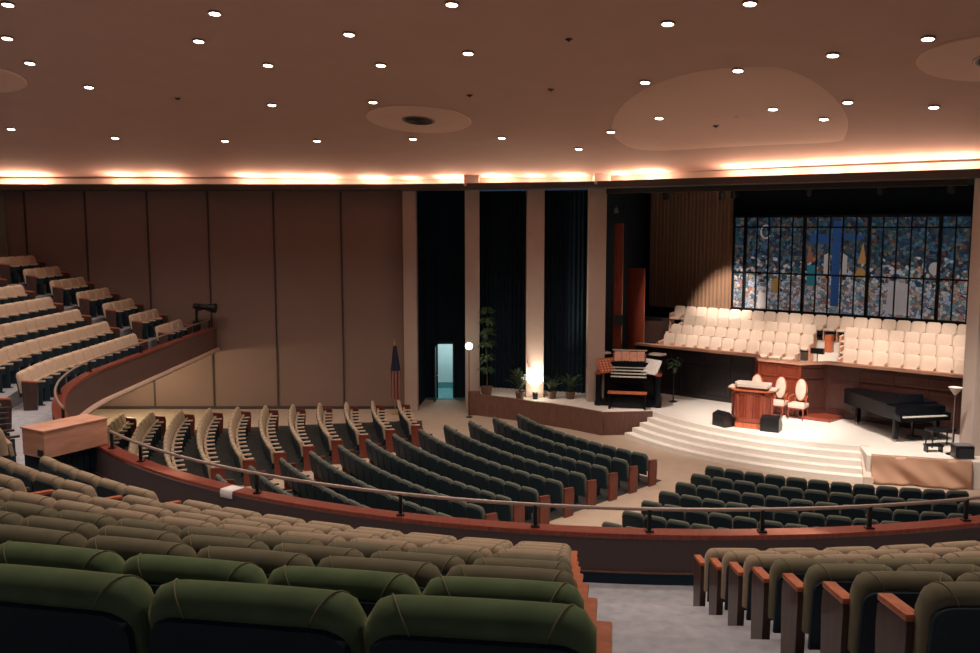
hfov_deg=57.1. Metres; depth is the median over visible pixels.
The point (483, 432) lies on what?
chair
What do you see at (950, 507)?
chair
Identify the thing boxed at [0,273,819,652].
floor
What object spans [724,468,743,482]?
chair
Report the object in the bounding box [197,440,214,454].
chair
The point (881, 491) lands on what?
chair
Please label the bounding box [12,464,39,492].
balcony chair
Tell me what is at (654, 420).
step
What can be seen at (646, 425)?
step
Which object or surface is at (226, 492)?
paper notice
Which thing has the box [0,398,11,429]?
balcony chair
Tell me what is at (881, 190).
spotlight
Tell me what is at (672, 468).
floor
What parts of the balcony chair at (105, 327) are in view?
backrest, panel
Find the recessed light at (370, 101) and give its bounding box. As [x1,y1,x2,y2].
[368,100,377,103]
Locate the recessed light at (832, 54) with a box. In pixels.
[826,52,839,57]
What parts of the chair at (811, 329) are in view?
backrest, panel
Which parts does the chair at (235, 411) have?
backrest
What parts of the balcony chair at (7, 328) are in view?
backrest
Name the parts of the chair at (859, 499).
backrest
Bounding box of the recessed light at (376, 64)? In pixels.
[375,63,386,66]
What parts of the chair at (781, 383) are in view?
frame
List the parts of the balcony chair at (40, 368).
backrest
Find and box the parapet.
[51,326,979,585]
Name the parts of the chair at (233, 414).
backrest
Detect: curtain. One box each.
[480,191,525,388]
[543,190,587,392]
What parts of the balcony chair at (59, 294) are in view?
backrest, panel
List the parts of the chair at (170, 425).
backrest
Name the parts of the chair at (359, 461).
backrest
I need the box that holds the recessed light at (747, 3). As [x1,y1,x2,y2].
[742,0,757,6]
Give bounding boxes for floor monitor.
[712,410,733,427]
[760,414,782,432]
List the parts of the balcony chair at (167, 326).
backrest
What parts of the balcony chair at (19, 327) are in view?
backrest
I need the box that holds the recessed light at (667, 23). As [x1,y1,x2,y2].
[660,20,674,26]
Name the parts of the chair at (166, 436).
backrest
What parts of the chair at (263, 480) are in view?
backrest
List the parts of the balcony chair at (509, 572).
backrest, armrest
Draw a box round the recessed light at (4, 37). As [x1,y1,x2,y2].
[0,35,13,40]
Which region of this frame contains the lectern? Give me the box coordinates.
[728,380,778,429]
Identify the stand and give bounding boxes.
[664,357,682,402]
[810,348,824,360]
[923,443,943,452]
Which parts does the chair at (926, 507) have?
backrest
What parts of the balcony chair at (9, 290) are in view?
backrest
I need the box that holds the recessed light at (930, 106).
[927,105,939,108]
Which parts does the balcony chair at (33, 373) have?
backrest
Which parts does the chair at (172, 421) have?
backrest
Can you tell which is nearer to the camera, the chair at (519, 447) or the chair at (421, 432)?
the chair at (519, 447)
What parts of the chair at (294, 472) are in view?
backrest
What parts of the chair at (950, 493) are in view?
backrest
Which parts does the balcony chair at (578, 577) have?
armrest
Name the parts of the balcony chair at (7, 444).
backrest, armrest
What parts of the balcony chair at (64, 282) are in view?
backrest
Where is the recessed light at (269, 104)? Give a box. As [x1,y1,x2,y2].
[267,103,276,106]
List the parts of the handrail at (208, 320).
post, post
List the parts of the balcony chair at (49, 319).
backrest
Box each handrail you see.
[54,319,210,417]
[108,430,979,532]
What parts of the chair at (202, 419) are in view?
backrest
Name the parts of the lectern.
molding, cornice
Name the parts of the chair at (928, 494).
backrest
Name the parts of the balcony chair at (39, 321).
backrest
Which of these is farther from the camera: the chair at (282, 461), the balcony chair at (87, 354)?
the balcony chair at (87, 354)
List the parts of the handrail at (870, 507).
post, post, post, post, post, post, post, post, post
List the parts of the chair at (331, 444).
backrest, panel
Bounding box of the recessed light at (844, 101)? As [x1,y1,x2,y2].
[842,100,853,103]
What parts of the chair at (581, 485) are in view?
backrest, panel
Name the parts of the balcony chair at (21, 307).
backrest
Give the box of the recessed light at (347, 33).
[342,31,355,36]
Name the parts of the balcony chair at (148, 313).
backrest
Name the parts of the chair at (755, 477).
backrest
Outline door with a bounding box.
[434,342,454,401]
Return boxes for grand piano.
[843,388,950,441]
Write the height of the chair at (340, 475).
0.860 m
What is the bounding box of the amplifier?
[950,443,974,458]
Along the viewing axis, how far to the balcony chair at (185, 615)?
2.53 m
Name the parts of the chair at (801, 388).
frame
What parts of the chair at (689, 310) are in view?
backrest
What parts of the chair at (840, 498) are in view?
backrest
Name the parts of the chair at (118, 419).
backrest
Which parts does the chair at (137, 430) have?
backrest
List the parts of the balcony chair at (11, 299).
backrest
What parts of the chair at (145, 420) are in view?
backrest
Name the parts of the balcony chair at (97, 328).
backrest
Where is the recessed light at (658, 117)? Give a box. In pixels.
[654,116,663,119]
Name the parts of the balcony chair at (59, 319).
backrest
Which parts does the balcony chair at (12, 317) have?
backrest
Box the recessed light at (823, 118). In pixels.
[818,117,828,120]
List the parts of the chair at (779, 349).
backrest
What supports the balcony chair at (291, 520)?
on the floor at (644, 618)
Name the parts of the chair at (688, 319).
backrest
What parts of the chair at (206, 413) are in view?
backrest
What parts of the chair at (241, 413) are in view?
backrest, panel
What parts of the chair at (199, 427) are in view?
backrest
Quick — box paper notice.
[220,485,243,498]
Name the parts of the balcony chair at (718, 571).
panel, armrest, backrest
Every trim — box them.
[0,169,979,190]
[0,193,7,257]
[23,191,27,255]
[83,191,89,281]
[145,191,155,405]
[206,191,214,405]
[272,191,278,405]
[340,191,344,403]
[464,175,478,185]
[468,391,479,414]
[592,173,610,183]
[690,160,979,171]
[860,445,873,483]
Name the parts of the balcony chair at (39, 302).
backrest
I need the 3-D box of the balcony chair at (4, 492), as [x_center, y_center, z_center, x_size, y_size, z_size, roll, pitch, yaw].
[-4.691,1.929,8.759,0.622,0.880,0.484,3,7,28]
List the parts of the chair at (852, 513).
backrest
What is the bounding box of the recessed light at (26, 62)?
[23,61,35,64]
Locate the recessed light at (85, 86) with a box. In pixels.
[83,85,94,88]
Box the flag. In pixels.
[391,340,400,414]
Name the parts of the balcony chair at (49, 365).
backrest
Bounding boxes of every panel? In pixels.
[649,191,733,310]
[871,454,972,488]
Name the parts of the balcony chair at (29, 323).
backrest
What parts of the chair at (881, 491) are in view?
backrest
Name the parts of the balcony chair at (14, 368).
backrest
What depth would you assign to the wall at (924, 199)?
32.15 m
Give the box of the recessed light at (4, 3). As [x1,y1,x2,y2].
[0,1,15,7]
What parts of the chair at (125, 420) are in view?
backrest, panel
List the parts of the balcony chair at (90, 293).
backrest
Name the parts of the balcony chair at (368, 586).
backrest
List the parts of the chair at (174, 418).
backrest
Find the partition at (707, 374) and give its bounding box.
[635,342,962,434]
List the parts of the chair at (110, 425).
backrest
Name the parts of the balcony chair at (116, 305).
backrest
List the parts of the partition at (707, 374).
molding, wall panel, molding, molding, wall panel, cap rail, molding, wall panel, molding, wall panel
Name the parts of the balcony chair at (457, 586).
backrest, armrest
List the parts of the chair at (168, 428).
backrest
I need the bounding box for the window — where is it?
[730,213,972,323]
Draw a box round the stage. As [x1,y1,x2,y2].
[480,387,979,489]
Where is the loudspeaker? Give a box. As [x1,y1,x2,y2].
[614,315,622,325]
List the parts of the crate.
lid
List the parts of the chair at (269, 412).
panel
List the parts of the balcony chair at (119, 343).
backrest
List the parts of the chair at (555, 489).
backrest, panel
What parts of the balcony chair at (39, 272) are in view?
backrest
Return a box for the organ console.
[594,349,665,407]
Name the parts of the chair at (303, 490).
backrest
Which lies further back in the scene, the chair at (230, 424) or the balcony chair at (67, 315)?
the balcony chair at (67, 315)
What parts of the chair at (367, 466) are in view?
backrest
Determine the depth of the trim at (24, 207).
31.75 m
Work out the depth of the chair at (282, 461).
22.30 m
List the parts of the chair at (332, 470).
backrest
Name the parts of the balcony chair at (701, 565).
panel, armrest, backrest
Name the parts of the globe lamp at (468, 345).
globe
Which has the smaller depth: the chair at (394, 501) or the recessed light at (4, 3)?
the recessed light at (4, 3)
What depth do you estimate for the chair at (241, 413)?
28.77 m
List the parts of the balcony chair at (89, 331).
backrest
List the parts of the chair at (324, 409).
panel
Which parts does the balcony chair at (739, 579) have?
armrest, panel, backrest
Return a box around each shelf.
[769,387,778,391]
[923,443,943,446]
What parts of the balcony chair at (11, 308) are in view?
backrest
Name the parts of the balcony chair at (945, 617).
panel, armrest, backrest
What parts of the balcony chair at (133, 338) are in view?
backrest, panel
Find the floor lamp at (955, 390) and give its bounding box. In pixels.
[945,386,962,454]
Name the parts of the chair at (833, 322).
backrest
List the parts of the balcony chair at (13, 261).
backrest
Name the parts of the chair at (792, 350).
backrest, panel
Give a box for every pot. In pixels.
[480,385,492,394]
[515,391,524,398]
[547,390,556,398]
[566,391,574,398]
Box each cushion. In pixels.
[6,438,14,456]
[768,355,781,358]
[774,399,788,405]
[775,377,785,397]
[782,357,794,360]
[788,401,808,408]
[795,380,805,399]
[800,347,807,350]
[823,328,835,331]
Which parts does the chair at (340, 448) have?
panel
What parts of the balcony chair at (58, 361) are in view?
backrest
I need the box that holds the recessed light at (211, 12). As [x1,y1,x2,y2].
[207,10,221,15]
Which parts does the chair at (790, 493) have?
backrest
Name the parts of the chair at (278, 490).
backrest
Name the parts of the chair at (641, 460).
backrest, panel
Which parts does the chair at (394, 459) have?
backrest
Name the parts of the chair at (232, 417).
backrest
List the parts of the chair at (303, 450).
backrest, panel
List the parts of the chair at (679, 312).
panel, backrest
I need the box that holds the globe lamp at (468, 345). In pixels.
[465,342,472,417]
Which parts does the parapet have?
molding, plinth molding, panel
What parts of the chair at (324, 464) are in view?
backrest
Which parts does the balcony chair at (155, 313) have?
backrest, panel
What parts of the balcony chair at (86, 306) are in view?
backrest, panel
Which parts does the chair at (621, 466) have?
backrest, panel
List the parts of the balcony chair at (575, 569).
armrest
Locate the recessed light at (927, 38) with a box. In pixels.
[920,35,935,41]
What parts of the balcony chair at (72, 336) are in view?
backrest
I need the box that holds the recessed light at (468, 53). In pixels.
[462,50,473,55]
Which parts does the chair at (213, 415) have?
backrest, panel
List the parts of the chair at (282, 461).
panel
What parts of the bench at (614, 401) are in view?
leg, seat, leg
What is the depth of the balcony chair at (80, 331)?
25.99 m
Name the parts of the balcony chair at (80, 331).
backrest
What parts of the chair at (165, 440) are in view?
backrest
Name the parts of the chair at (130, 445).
backrest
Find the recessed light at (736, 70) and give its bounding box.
[731,68,744,72]
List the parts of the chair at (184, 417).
backrest, panel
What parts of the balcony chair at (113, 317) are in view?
backrest, panel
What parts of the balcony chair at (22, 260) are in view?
backrest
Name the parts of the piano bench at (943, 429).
seat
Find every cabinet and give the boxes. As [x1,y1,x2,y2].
[24,447,96,474]
[644,316,669,342]
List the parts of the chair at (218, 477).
backrest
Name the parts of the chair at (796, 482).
backrest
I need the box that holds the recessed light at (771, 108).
[767,107,778,110]
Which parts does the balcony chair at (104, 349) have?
backrest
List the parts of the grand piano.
leg, lid, leg, leg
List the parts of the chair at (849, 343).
backrest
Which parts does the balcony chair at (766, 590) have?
armrest, panel, backrest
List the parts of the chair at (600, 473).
backrest, panel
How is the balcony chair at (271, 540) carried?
on the floor at (644, 618)
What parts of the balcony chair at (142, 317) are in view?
backrest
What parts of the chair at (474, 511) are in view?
backrest, panel, armrest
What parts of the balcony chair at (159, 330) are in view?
backrest, panel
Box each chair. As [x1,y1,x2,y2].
[0,257,19,284]
[0,278,6,286]
[0,287,16,303]
[0,304,18,322]
[0,316,8,323]
[0,323,26,343]
[0,327,15,346]
[0,349,21,383]
[0,363,13,387]
[0,367,4,392]
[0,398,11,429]
[0,407,9,429]
[0,412,8,420]
[0,417,8,426]
[0,423,10,432]
[0,428,19,461]
[0,457,17,476]
[0,474,54,496]
[0,487,12,502]
[0,501,57,517]
[0,510,23,525]
[0,524,87,547]
[0,541,124,573]
[0,563,153,652]
[2,345,30,370]
[3,286,26,301]
[3,303,28,320]
[3,429,14,436]
[7,256,28,281]
[8,491,56,506]
[11,321,37,340]
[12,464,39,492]
[13,284,35,299]
[13,301,37,318]
[13,342,41,365]
[15,369,45,410]
[16,256,36,272]
[19,515,98,539]
[22,268,45,295]
[22,318,47,337]
[23,300,46,316]
[24,339,51,360]
[25,255,45,267]
[25,366,52,401]
[32,298,55,314]
[32,316,57,335]
[32,362,59,396]
[33,268,53,292]
[34,472,64,491]
[35,336,61,357]
[39,456,60,474]
[41,297,63,312]
[41,359,68,387]
[42,267,62,279]
[42,314,66,332]
[45,334,70,354]
[49,280,71,305]
[50,266,69,278]
[50,356,74,382]
[51,489,91,502]
[52,313,75,330]
[52,499,104,514]
[54,509,116,528]
[55,332,80,351]
[55,463,79,480]
[59,279,79,303]
[60,353,86,375]
[60,479,122,500]
[61,311,83,328]
[64,329,88,348]
[67,278,87,291]
[70,309,91,326]
[70,350,95,371]
[73,327,97,346]
[74,470,100,492]
[75,291,97,316]
[76,277,94,290]
[79,347,104,367]
[82,325,105,343]
[84,535,196,561]
[85,290,104,314]
[87,496,130,509]
[88,345,112,364]
[91,323,112,341]
[93,289,112,302]
[96,342,120,361]
[96,478,126,497]
[96,525,180,542]
[99,321,119,339]
[100,287,118,302]
[102,302,123,327]
[102,508,157,521]
[105,340,127,359]
[107,423,126,449]
[107,427,123,447]
[107,433,121,446]
[111,301,130,325]
[111,419,129,446]
[113,338,134,356]
[114,518,180,535]
[115,416,133,442]
[118,299,136,314]
[118,413,136,435]
[120,335,139,353]
[121,553,266,594]
[122,485,180,503]
[122,494,160,506]
[125,298,143,313]
[127,333,147,350]
[128,314,148,339]
[128,444,148,458]
[128,448,147,458]
[128,504,173,518]
[129,442,148,458]
[131,436,150,459]
[132,432,151,459]
[134,428,153,455]
[136,312,155,336]
[137,424,155,451]
[139,421,157,447]
[142,418,160,443]
[143,310,161,334]
[145,414,163,440]
[148,411,165,436]
[148,578,366,652]
[150,309,167,324]
[154,325,174,344]
[157,516,216,529]
[159,502,200,513]
[162,323,179,339]
[163,435,182,462]
[163,439,181,457]
[163,443,181,460]
[163,447,179,460]
[164,431,182,458]
[164,454,183,466]
[165,427,184,454]
[165,456,184,469]
[166,461,186,471]
[168,423,185,450]
[169,321,186,336]
[169,420,187,446]
[172,416,189,442]
[172,511,220,526]
[175,319,191,334]
[175,413,192,438]
[177,410,194,434]
[179,526,249,540]
[181,534,269,553]
[182,499,221,510]
[196,429,214,455]
[196,432,214,449]
[196,436,214,452]
[196,545,314,579]
[197,425,214,451]
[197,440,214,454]
[197,444,215,458]
[198,421,216,447]
[199,449,217,471]
[200,418,217,444]
[200,453,219,476]
[200,509,244,520]
[202,414,219,440]
[203,458,224,479]
[204,411,221,436]
[207,408,222,433]
[215,474,234,484]
[216,523,278,539]
[220,518,270,528]
[221,507,262,518]
[228,423,245,436]
[228,427,245,439]
[228,430,245,443]
[228,434,246,447]
[229,420,245,440]
[229,438,247,467]
[230,416,246,440]
[231,413,247,438]
[231,442,248,471]
[233,410,249,435]
[233,446,250,476]
[235,407,250,431]
[235,450,256,486]
[245,516,290,528]
[248,466,266,488]
[251,533,323,549]
[253,470,272,489]
[258,421,274,432]
[259,415,275,435]
[259,418,274,429]
[259,425,275,437]
[259,428,275,456]
[259,476,278,490]
[260,411,276,433]
[260,432,277,460]
[261,408,277,433]
[262,436,278,464]
[263,405,278,430]
[263,514,305,525]
[264,439,281,468]
[266,443,286,478]
[266,481,285,492]
[266,565,421,617]
[272,525,323,534]
[273,543,363,566]
[274,486,293,494]
[279,458,296,489]
[281,531,345,545]
[284,463,302,494]
[288,410,304,425]
[288,413,303,426]
[288,416,303,428]
[288,420,304,430]
[289,407,304,429]
[289,423,304,450]
[290,426,306,453]
[291,404,305,428]
[291,430,307,457]
[291,467,309,497]
[293,433,309,462]
[293,522,340,533]
[296,437,315,470]
[298,472,316,498]
[306,477,315,499]
[307,520,352,531]
[309,451,325,481]
[314,455,332,486]
[314,485,325,501]
[316,406,331,421]
[316,409,331,423]
[316,412,331,423]
[316,415,331,433]
[317,403,332,427]
[317,418,332,444]
[317,555,441,592]
[318,421,333,448]
[320,425,335,452]
[321,460,338,490]
[322,428,337,455]
[324,432,343,464]
[324,488,336,502]
[327,540,401,557]
[328,465,345,494]
[328,531,380,540]
[335,493,347,504]
[336,470,349,498]
[337,445,353,474]
[343,449,359,477]
[344,402,358,419]
[344,405,358,417]
[344,407,358,418]
[344,410,358,426]
[344,528,393,538]
[345,413,359,439]
[345,475,357,501]
[346,416,361,442]
[346,499,360,506]
[347,420,362,446]
[349,423,364,450]
[349,453,365,480]
[350,537,416,551]
[352,426,370,457]
[355,457,372,484]
[355,480,367,505]
[356,527,402,536]
[362,461,373,486]
[365,439,380,466]
[365,593,611,652]
[366,485,379,508]
[370,401,384,418]
[370,403,384,413]
[370,443,386,469]
[370,550,464,575]
[371,406,385,418]
[371,409,386,434]
[371,466,381,489]
[372,412,387,438]
[374,415,388,441]
[376,418,391,445]
[376,447,385,470]
[377,493,391,510]
[378,422,396,452]
[380,470,390,490]
[383,451,392,474]
[387,537,440,546]
[389,475,400,496]
[390,455,400,477]
[390,496,405,511]
[392,434,406,458]
[397,400,410,411]
[397,402,410,412]
[397,405,411,430]
[398,408,412,433]
[398,437,406,460]
[399,459,409,480]
[399,534,449,543]
[400,411,414,436]
[400,479,412,501]
[402,414,416,440]
[404,417,421,447]
[404,442,413,463]
[404,501,420,513]
[407,463,418,484]
[407,547,483,564]
[409,532,456,541]
[411,446,421,467]
[411,484,425,506]
[417,467,429,488]
[418,429,431,450]
[419,507,436,514]
[420,450,430,471]
[422,575,597,620]
[423,543,492,557]
[424,432,431,453]
[424,489,438,512]
[428,472,440,493]
[429,454,440,475]
[430,436,439,457]
[437,440,446,459]
[437,493,452,516]
[437,512,451,516]
[439,458,450,478]
[439,476,452,496]
[443,424,457,444]
[446,444,455,463]
[446,564,588,596]
[448,541,503,553]
[449,428,456,447]
[450,463,462,482]
[451,501,467,517]
[452,481,465,497]
[455,432,463,450]
[455,448,465,467]
[456,539,509,548]
[462,467,475,486]
[462,537,513,548]
[463,435,471,453]
[465,452,476,471]
[465,485,480,505]
[467,503,497,520]
[468,420,481,439]
[471,439,480,456]
[473,557,582,582]
[474,424,481,442]
[475,457,488,475]
[475,472,489,491]
[479,490,495,513]
[480,427,488,444]
[480,443,490,460]
[487,431,495,447]
[487,461,500,478]
[489,447,501,465]
[489,477,504,495]
[491,552,580,572]
[492,417,499,434]
[495,434,504,450]
[495,494,524,522]
[498,420,506,437]
[498,548,578,565]
[500,451,512,467]
[500,465,514,482]
[504,438,514,454]
[504,481,520,501]
[505,424,513,439]
[511,545,577,560]
[512,455,525,471]
[513,427,522,442]
[514,442,524,457]
[514,469,529,486]
[515,543,577,556]
[516,413,523,430]
[519,541,577,553]
[520,486,549,523]
[522,417,529,432]
[522,431,531,445]
[524,445,536,460]
[525,459,538,474]
[529,420,537,435]
[529,474,545,495]
[531,435,542,449]
[536,423,545,438]
[536,449,548,464]
[538,463,553,478]
[542,438,554,452]
[545,427,555,441]
[545,478,573,517]
[548,453,561,467]
[553,467,569,487]
[554,430,565,443]
[554,442,566,457]
[561,457,575,472]
[565,434,576,447]
[566,446,580,461]
[569,471,596,509]
[576,437,588,450]
[576,460,591,479]
[580,450,595,465]
[588,441,601,454]
[591,464,617,501]
[595,454,611,472]
[602,444,616,458]
[602,521,622,526]
[611,457,637,493]
[616,448,631,465]
[622,510,643,527]
[631,451,656,486]
[641,500,662,516]
[644,515,666,527]
[658,333,674,345]
[658,491,679,505]
[663,504,685,520]
[665,324,681,335]
[667,519,690,528]
[669,306,684,328]
[674,334,686,346]
[675,482,696,496]
[678,315,694,326]
[680,306,695,319]
[680,494,702,507]
[681,325,692,335]
[685,512,708,525]
[686,335,698,347]
[690,473,711,487]
[691,523,713,528]
[692,325,703,336]
[693,548,759,605]
[694,316,706,327]
[695,307,706,317]
[697,336,709,348]
[697,485,718,500]
[702,498,725,514]
[703,326,714,338]
[705,317,717,328]
[705,465,723,478]
[706,308,717,317]
[709,337,721,349]
[709,512,732,528]
[709,551,780,614]
[712,477,733,491]
[714,327,726,339]
[717,308,728,318]
[717,318,728,329]
[719,489,740,504]
[721,338,734,350]
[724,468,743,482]
[726,328,738,339]
[726,502,749,517]
[728,319,740,329]
[728,554,806,625]
[729,309,740,319]
[733,516,757,528]
[734,339,746,352]
[734,480,755,502]
[738,329,750,341]
[740,310,752,320]
[740,319,752,330]
[742,492,764,507]
[744,471,764,493]
[746,340,759,353]
[750,330,762,342]
[750,505,773,521]
[751,558,847,639]
[752,311,764,321]
[752,320,764,331]
[752,374,762,381]
[756,483,779,497]
[758,520,783,528]
[759,341,772,357]
[762,331,774,344]
[764,311,776,322]
[765,321,777,333]
[765,474,785,489]
[765,495,788,506]
[766,548,816,553]
[768,343,786,359]
[773,376,788,418]
[774,332,787,344]
[774,511,798,526]
[776,312,788,323]
[777,322,790,334]
[780,486,803,505]
[780,563,892,652]
[782,344,800,360]
[784,523,807,527]
[786,477,806,496]
[787,333,800,344]
[787,379,808,420]
[787,550,842,557]
[788,313,801,323]
[789,499,813,517]
[790,323,803,335]
[799,512,824,526]
[800,334,813,361]
[801,314,813,324]
[803,324,816,347]
[803,489,827,505]
[807,479,829,497]
[814,315,827,341]
[814,502,838,520]
[814,554,873,563]
[820,571,952,652]
[823,316,840,342]
[824,546,873,553]
[825,515,851,526]
[828,492,852,509]
[829,482,851,493]
[837,316,853,333]
[837,349,857,363]
[839,327,858,346]
[839,338,858,356]
[839,504,865,523]
[848,549,903,557]
[852,484,874,499]
[852,518,878,525]
[853,494,878,512]
[853,558,928,570]
[854,317,867,329]
[857,350,872,364]
[858,328,873,339]
[858,339,873,351]
[865,507,891,523]
[867,318,881,330]
[872,352,888,366]
[873,329,888,341]
[873,340,888,352]
[875,486,898,503]
[875,581,979,652]
[878,544,929,552]
[879,553,940,563]
[880,497,904,517]
[880,521,901,523]
[882,319,896,331]
[887,353,904,367]
[888,330,904,342]
[888,341,904,353]
[892,509,918,521]
[896,320,910,332]
[897,564,979,581]
[898,487,921,501]
[903,354,920,369]
[904,331,919,343]
[904,343,920,355]
[905,499,931,517]
[906,547,962,557]
[911,321,925,334]
[919,511,945,520]
[920,333,936,344]
[920,344,936,356]
[920,356,937,370]
[922,489,945,506]
[926,322,941,335]
[931,502,957,518]
[931,540,979,550]
[931,557,979,566]
[936,334,952,346]
[936,345,953,358]
[936,357,953,372]
[941,323,956,336]
[942,551,979,557]
[945,490,968,504]
[947,513,971,518]
[952,335,965,347]
[953,347,964,360]
[953,359,963,373]
[956,572,979,581]
[957,324,965,335]
[957,502,979,515]
[963,545,979,551]
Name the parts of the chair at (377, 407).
panel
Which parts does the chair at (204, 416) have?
backrest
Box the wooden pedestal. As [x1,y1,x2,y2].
[824,334,833,352]
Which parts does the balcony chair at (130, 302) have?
backrest, panel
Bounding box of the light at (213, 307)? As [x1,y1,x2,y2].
[193,303,217,331]
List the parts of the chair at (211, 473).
backrest, panel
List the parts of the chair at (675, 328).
backrest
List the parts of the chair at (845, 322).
backrest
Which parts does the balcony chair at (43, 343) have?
backrest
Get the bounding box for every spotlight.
[662,192,669,199]
[718,191,725,199]
[730,191,737,198]
[806,189,814,196]
[877,187,885,194]
[947,186,956,193]
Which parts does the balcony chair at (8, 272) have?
backrest, panel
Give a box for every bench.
[607,390,646,409]
[924,426,955,447]
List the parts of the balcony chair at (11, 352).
backrest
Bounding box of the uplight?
[532,392,537,398]
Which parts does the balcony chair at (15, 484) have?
backrest, armrest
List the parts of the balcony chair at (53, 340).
backrest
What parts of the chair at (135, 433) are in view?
backrest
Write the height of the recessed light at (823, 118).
0.115 m
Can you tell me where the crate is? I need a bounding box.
[20,414,108,457]
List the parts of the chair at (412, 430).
backrest, panel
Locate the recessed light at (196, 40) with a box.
[192,38,204,43]
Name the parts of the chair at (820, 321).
backrest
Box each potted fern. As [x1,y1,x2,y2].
[508,368,533,398]
[542,375,561,398]
[558,373,582,398]
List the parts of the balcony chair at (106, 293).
backrest, panel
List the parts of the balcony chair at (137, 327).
backrest, panel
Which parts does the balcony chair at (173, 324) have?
backrest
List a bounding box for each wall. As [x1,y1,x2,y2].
[0,191,404,405]
[417,191,425,405]
[424,191,464,396]
[438,344,452,381]
[479,190,479,219]
[605,193,644,352]
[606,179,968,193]
[644,185,974,337]
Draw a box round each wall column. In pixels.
[402,191,418,410]
[465,190,479,411]
[525,190,544,396]
[586,189,606,401]
[959,178,979,455]
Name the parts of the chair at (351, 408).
panel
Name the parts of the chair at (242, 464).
backrest, panel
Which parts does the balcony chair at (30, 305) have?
backrest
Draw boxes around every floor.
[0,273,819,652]
[90,399,979,526]
[150,437,164,464]
[164,422,373,485]
[370,421,397,449]
[396,421,422,442]
[425,388,464,398]
[511,512,556,523]
[537,508,579,518]
[562,496,601,509]
[585,488,622,501]
[601,481,642,494]
[621,475,661,486]
[669,329,838,351]
[800,351,838,361]
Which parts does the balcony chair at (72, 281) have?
backrest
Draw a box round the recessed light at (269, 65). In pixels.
[262,63,273,67]
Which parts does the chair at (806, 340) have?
backrest, panel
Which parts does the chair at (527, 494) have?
backrest, panel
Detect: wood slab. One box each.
[613,224,623,352]
[627,268,645,351]
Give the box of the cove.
[0,158,979,183]
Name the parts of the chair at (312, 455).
panel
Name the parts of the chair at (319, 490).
backrest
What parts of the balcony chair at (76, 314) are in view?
backrest, panel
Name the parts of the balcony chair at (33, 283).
backrest, panel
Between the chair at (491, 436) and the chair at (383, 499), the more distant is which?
the chair at (491, 436)
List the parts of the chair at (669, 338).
backrest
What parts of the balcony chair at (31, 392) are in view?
backrest, armrest, panel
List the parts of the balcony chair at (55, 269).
backrest, panel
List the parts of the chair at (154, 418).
backrest, panel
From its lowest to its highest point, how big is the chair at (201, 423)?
0.860 m
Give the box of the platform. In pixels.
[477,394,652,435]
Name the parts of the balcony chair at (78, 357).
backrest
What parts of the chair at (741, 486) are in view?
backrest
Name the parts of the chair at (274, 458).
backrest, panel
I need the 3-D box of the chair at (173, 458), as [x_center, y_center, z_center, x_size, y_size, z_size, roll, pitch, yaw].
[-8.220,3.573,23.376,0.482,0.860,0.514,-3,7,-21]
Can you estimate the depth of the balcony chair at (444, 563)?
5.16 m
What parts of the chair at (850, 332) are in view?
panel, backrest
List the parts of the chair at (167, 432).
backrest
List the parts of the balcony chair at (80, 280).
backrest, panel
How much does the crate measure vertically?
0.442 m
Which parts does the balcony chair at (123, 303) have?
backrest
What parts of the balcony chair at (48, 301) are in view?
backrest, panel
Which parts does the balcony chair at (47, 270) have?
backrest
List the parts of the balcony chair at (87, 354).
backrest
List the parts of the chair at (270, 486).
backrest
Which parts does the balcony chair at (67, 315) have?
backrest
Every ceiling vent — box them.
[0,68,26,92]
[365,105,470,132]
[916,35,979,81]
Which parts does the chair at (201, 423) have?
backrest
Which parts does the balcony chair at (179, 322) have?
backrest, panel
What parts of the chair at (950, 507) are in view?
backrest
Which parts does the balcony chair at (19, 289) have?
backrest, panel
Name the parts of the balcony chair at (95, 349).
backrest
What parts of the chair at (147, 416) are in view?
backrest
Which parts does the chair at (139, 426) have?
backrest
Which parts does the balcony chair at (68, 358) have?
backrest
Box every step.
[624,432,862,481]
[632,427,861,473]
[640,422,861,466]
[647,417,860,458]
[798,413,842,422]
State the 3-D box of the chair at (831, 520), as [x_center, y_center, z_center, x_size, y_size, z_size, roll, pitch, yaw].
[6.984,4.168,18.098,0.514,0.860,0.482,3,7,21]
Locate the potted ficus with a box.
[477,307,497,394]
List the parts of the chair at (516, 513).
backrest, panel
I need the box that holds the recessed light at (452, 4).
[445,1,458,7]
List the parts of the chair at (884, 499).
backrest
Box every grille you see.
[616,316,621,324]
[959,449,973,457]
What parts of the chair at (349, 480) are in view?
backrest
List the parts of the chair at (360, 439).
backrest, panel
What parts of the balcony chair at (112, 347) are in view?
backrest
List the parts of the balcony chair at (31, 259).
backrest, panel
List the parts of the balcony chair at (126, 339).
backrest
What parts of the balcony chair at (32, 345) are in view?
backrest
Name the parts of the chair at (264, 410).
backrest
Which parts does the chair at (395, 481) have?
backrest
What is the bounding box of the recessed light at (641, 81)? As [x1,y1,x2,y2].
[639,80,650,83]
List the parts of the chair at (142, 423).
backrest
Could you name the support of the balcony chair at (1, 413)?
on the floor at (644, 618)
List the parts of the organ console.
stop rail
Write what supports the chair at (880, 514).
on the floor
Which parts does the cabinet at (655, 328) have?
door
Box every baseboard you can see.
[98,406,396,408]
[438,382,452,387]
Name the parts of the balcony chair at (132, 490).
backrest, armrest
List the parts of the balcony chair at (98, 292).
backrest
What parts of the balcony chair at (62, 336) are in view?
backrest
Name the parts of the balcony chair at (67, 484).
backrest, armrest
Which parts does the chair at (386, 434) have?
backrest, panel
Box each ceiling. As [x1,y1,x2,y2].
[0,0,979,180]
[668,179,974,192]
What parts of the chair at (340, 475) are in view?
backrest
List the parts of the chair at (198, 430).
backrest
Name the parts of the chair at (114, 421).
backrest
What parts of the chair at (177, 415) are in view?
backrest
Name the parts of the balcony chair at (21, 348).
backrest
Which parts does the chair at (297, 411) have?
panel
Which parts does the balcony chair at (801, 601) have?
panel, armrest, backrest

